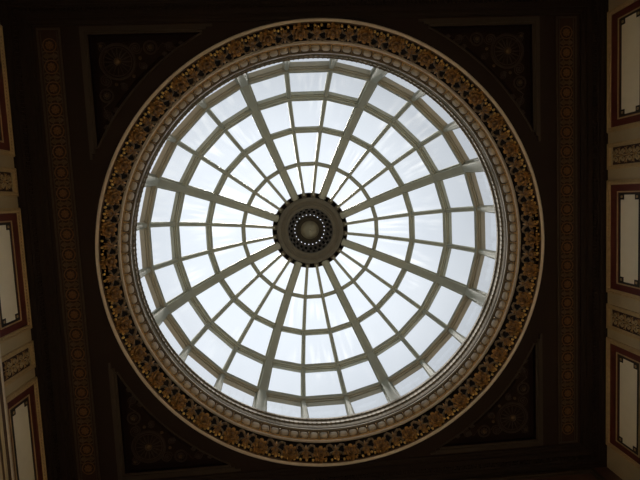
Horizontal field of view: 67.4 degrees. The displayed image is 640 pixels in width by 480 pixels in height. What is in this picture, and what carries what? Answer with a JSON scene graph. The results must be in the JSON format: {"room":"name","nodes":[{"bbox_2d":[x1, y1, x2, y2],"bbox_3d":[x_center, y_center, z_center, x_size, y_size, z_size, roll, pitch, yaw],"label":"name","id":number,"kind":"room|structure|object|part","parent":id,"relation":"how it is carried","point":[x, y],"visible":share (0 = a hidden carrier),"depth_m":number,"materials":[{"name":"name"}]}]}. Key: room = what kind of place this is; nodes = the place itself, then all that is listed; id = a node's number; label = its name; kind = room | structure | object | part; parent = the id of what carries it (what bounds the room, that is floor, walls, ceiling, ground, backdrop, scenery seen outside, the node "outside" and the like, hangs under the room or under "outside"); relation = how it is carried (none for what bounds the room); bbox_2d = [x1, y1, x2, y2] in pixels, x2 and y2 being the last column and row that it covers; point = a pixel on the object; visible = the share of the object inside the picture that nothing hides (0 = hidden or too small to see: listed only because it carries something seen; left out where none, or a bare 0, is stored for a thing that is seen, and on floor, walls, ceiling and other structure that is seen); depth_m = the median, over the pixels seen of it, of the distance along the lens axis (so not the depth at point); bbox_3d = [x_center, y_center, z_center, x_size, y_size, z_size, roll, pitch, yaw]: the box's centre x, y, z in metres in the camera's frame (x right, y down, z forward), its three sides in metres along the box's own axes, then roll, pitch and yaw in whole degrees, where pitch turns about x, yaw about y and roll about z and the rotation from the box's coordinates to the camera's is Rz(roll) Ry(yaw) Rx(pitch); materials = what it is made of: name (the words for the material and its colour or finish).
{"room":"domed hall","nodes":[
{"label":"domed hall","id":0,"kind":"room"},
{"bbox_2d":[0,155,34,396],"bbox_3d":[-5.516,1.011,3.935,0.200,11.650,10.300,-3,-85,-4],"label":"wall","id":1,"kind":"structure","parent":0,"point":[20,340],"depth_m":9.04,"materials":[{"name":"beige paint"}]},
{"bbox_2d":[0,25,14,156],"bbox_3d":[-5.904,-2.775,8.576,0.052,1.145,2.450,-3,-85,-4],"label":"wall panel","id":2,"kind":"object","parent":1,"relation":"attached to","point":[6,131],"visible":1,"depth_m":9.03,"materials":[{"name":"beige paint"}]},
{"bbox_2d":[0,166,18,195],"bbox_3d":[-5.824,-1.067,8.721,0.052,1.145,0.540,-3,-85,-4],"label":"relief panel","id":3,"kind":"object","parent":1,"relation":"attached to","point":[6,186],"visible":1,"depth_m":9.00,"materials":[{"name":"beige stone"}]},
{"bbox_2d":[0,208,31,343],"bbox_3d":[-5.744,0.610,8.863,0.052,1.145,2.390,-3,-85,-4],"label":"wall panel","id":4,"kind":"object","parent":1,"relation":"attached to","point":[15,311],"visible":1,"depth_m":9.00,"materials":[{"name":"beige paint"}]},
{"bbox_2d":[1,341,35,387],"bbox_3d":[-5.663,2.317,9.008,0.052,1.145,0.540,-3,-85,-4],"label":"relief panel","id":5,"kind":"object","parent":1,"relation":"attached to","point":[15,364],"visible":0.96,"depth_m":8.99,"materials":[{"name":"beige stone"}]},
{"bbox_2d":[6,377,46,479],"bbox_3d":[-5.583,3.994,9.150,0.052,1.145,2.430,-3,-85,-4],"label":"wall panel","id":6,"kind":"object","parent":1,"relation":"attached to","point":[23,405],"visible":0.78,"depth_m":9.18,"materials":[{"name":"beige paint"}]},
{"bbox_2d":[32,14,579,479],"bbox_3d":[0.149,0.221,10.087,12.200,0.001,10.500,-3,-85,-4],"label":"ceiling","id":7,"kind":"structure","parent":0,"point":[89,174],"depth_m":10.03,"materials":[{"name":"brown paint"}]},
{"bbox_2d":[36,27,100,479],"bbox_3d":[-5.065,0.501,9.706,0.450,0.061,9.280,-3,-85,-4],"label":"band","id":8,"kind":"object","parent":7,"relation":"attached to","point":[49,43],"visible":1,"depth_m":9.68,"materials":[{"name":"brown wood"}]},
{"bbox_2d":[79,24,211,158],"bbox_3d":[-3.368,-2.955,9.595,2.562,0.148,2.562,-3,-85,-4],"label":"spandrel panel","id":9,"kind":"object","parent":7,"relation":"attached to","point":[116,60],"visible":1,"depth_m":9.54,"materials":[{"name":"brown wood"}]},
{"bbox_3d":[-3.481,-3.056,9.550,0.284,0.038,3.093,42,-89,-6],"label":"curved moulding","id":10,"kind":"part","parent":9,"relation":"part of","materials":[{"name":"brown paint"}]},
{"bbox_2d":[108,363,239,479],"bbox_3d":[-3.050,3.752,10.163,2.562,0.148,2.562,-3,-85,-4],"label":"spandrel panel","id":11,"kind":"object","parent":7,"relation":"attached to","point":[145,447],"visible":1,"depth_m":10.20,"materials":[{"name":"brown wood"}]},
{"bbox_3d":[-3.152,3.869,10.137,3.093,0.038,0.284,42,-89,-6],"label":"curved moulding","id":12,"kind":"part","parent":11,"relation":"part of","materials":[{"name":"brown paint"}]},
{"bbox_2d":[95,18,543,466],"bbox_3d":[0.090,0.155,10.898,9.429,1.810,9.429,42,-89,-6],"label":"surround","id":13,"kind":"object","parent":7,"relation":"attached to","point":[397,425],"visible":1,"depth_m":10.46,"materials":[{"name":"stone"}]},
{"bbox_2d":[418,16,540,140],"bbox_3d":[3.345,-3.312,10.049,2.562,0.148,2.562,-3,-85,-4],"label":"spandrel panel","id":14,"kind":"object","parent":7,"relation":"attached to","point":[508,48],"visible":1,"depth_m":10.06,"materials":[{"name":"brown wood"}]},
{"bbox_2d":[431,333,542,454],"bbox_3d":[3.663,3.394,10.617,2.562,0.148,2.562,-3,-85,-4],"label":"spandrel panel","id":15,"kind":"object","parent":7,"relation":"attached to","point":[514,419],"visible":1,"depth_m":10.72,"materials":[{"name":"brown wood"}]},
{"bbox_2d":[555,16,577,443],"bbox_3d":[5.367,-0.054,10.411,0.450,0.061,9.280,-3,-85,-4],"label":"band","id":16,"kind":"object","parent":7,"relation":"attached to","point":[565,26],"visible":1,"depth_m":10.41,"materials":[{"name":"brown wood"}]},
{"bbox_2d":[461,467,621,479],"bbox_3d":[0.808,5.889,4.787,12.400,11.650,0.250,-3,-85,-4],"label":"wall","id":17,"kind":"structure","parent":0,"point":[602,473],"depth_m":10.40,"materials":[{"name":"paint"}]},
{"bbox_2d":[607,0,639,479],"bbox_3d":[6.639,0.365,4.757,0.200,11.650,10.300,-3,-85,-4],"label":"wall","id":18,"kind":"structure","parent":0,"point":[616,463],"depth_m":9.88,"materials":[{"name":"beige paint"}]},
{"bbox_2d":[606,178,639,300],"bbox_3d":[6.160,-0.023,9.667,0.052,1.145,2.390,-3,-85,-4],"label":"wall panel","id":19,"kind":"object","parent":18,"relation":"attached to","point":[623,195],"visible":1,"depth_m":9.74,"materials":[{"name":"beige paint"}]},
{"bbox_2d":[606,337,639,469],"bbox_3d":[6.321,3.361,9.954,0.052,1.145,2.430,-3,-85,-4],"label":"wall panel","id":20,"kind":"object","parent":18,"relation":"attached to","point":[622,360],"visible":1,"depth_m":10.00,"materials":[{"name":"beige paint"}]},
{"bbox_2d":[606,303,639,340],"bbox_3d":[6.242,1.684,9.812,0.053,1.145,0.540,-3,-85,-4],"label":"relief panel","id":21,"kind":"object","parent":18,"relation":"attached to","point":[626,322],"visible":1,"depth_m":9.86,"materials":[{"name":"beige stone"}]},
{"bbox_2d":[607,0,639,132],"bbox_3d":[6.000,-3.407,9.381,0.052,1.145,2.450,-3,-85,-4],"label":"wall panel","id":22,"kind":"object","parent":18,"relation":"attached to","point":[623,21],"visible":1,"depth_m":9.47,"materials":[{"name":"beige paint"}]},
{"bbox_2d":[607,138,639,169],"bbox_3d":[6.081,-1.700,9.525,0.053,1.145,0.540,-3,-85,-4],"label":"relief panel","id":23,"kind":"object","parent":18,"relation":"attached to","point":[626,154],"visible":1,"depth_m":9.58,"materials":[{"name":"beige stone"}]},
{"bbox_3d":[0.314,-4.537,3.903,12.400,11.650,0.200,-3,-85,-4],"label":"wall","id":24,"kind":"structure","parent":0,"visible":0},
{"bbox_2d":[0,350,13,479],"bbox_3d":[0.274,0.363,8.348,12.000,0.500,10.300,-3,-85,-4],"label":"trim","id":25,"kind":"structure","parent":24,"relation":"attached to","point":[6,465],"depth_m":8.29,"materials":[{"name":"stone"}]},
{"bbox_2d":[0,0,608,479],"bbox_3d":[0.158,0.231,9.966,12.000,0.245,10.300,-3,-85,-4],"label":"trim","id":26,"kind":"structure","parent":24,"relation":"attached to","point":[17,17],"depth_m":9.85,"materials":[{"name":"paint"}]},
{"bbox_3d":[0.091,0.156,10.893,12.200,1.540,10.500,-3,-85,-4],"label":"roof structure","id":27,"kind":"structure","parent":0,"visible":0},
{"bbox_2d":[137,59,495,417],"bbox_3d":[-0.183,-0.154,14.700,9.528,6.080,9.528,-3,-85,-4],"label":"glass","id":28,"kind":"object","parent":27,"relation":"on","point":[309,229],"visible":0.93,"depth_m":14.78,"materials":[{"name":"glass"}]},
{"bbox_2d":[288,209,331,251],"bbox_3d":[-0.367,-0.361,17.255,2.240,0.300,2.240,-3,-85,-4],"label":"medallion","id":29,"kind":"object","parent":28,"relation":"attached to","point":[306,226],"depth_m":17.26,"materials":[{"name":"brown metal"}]}
]}

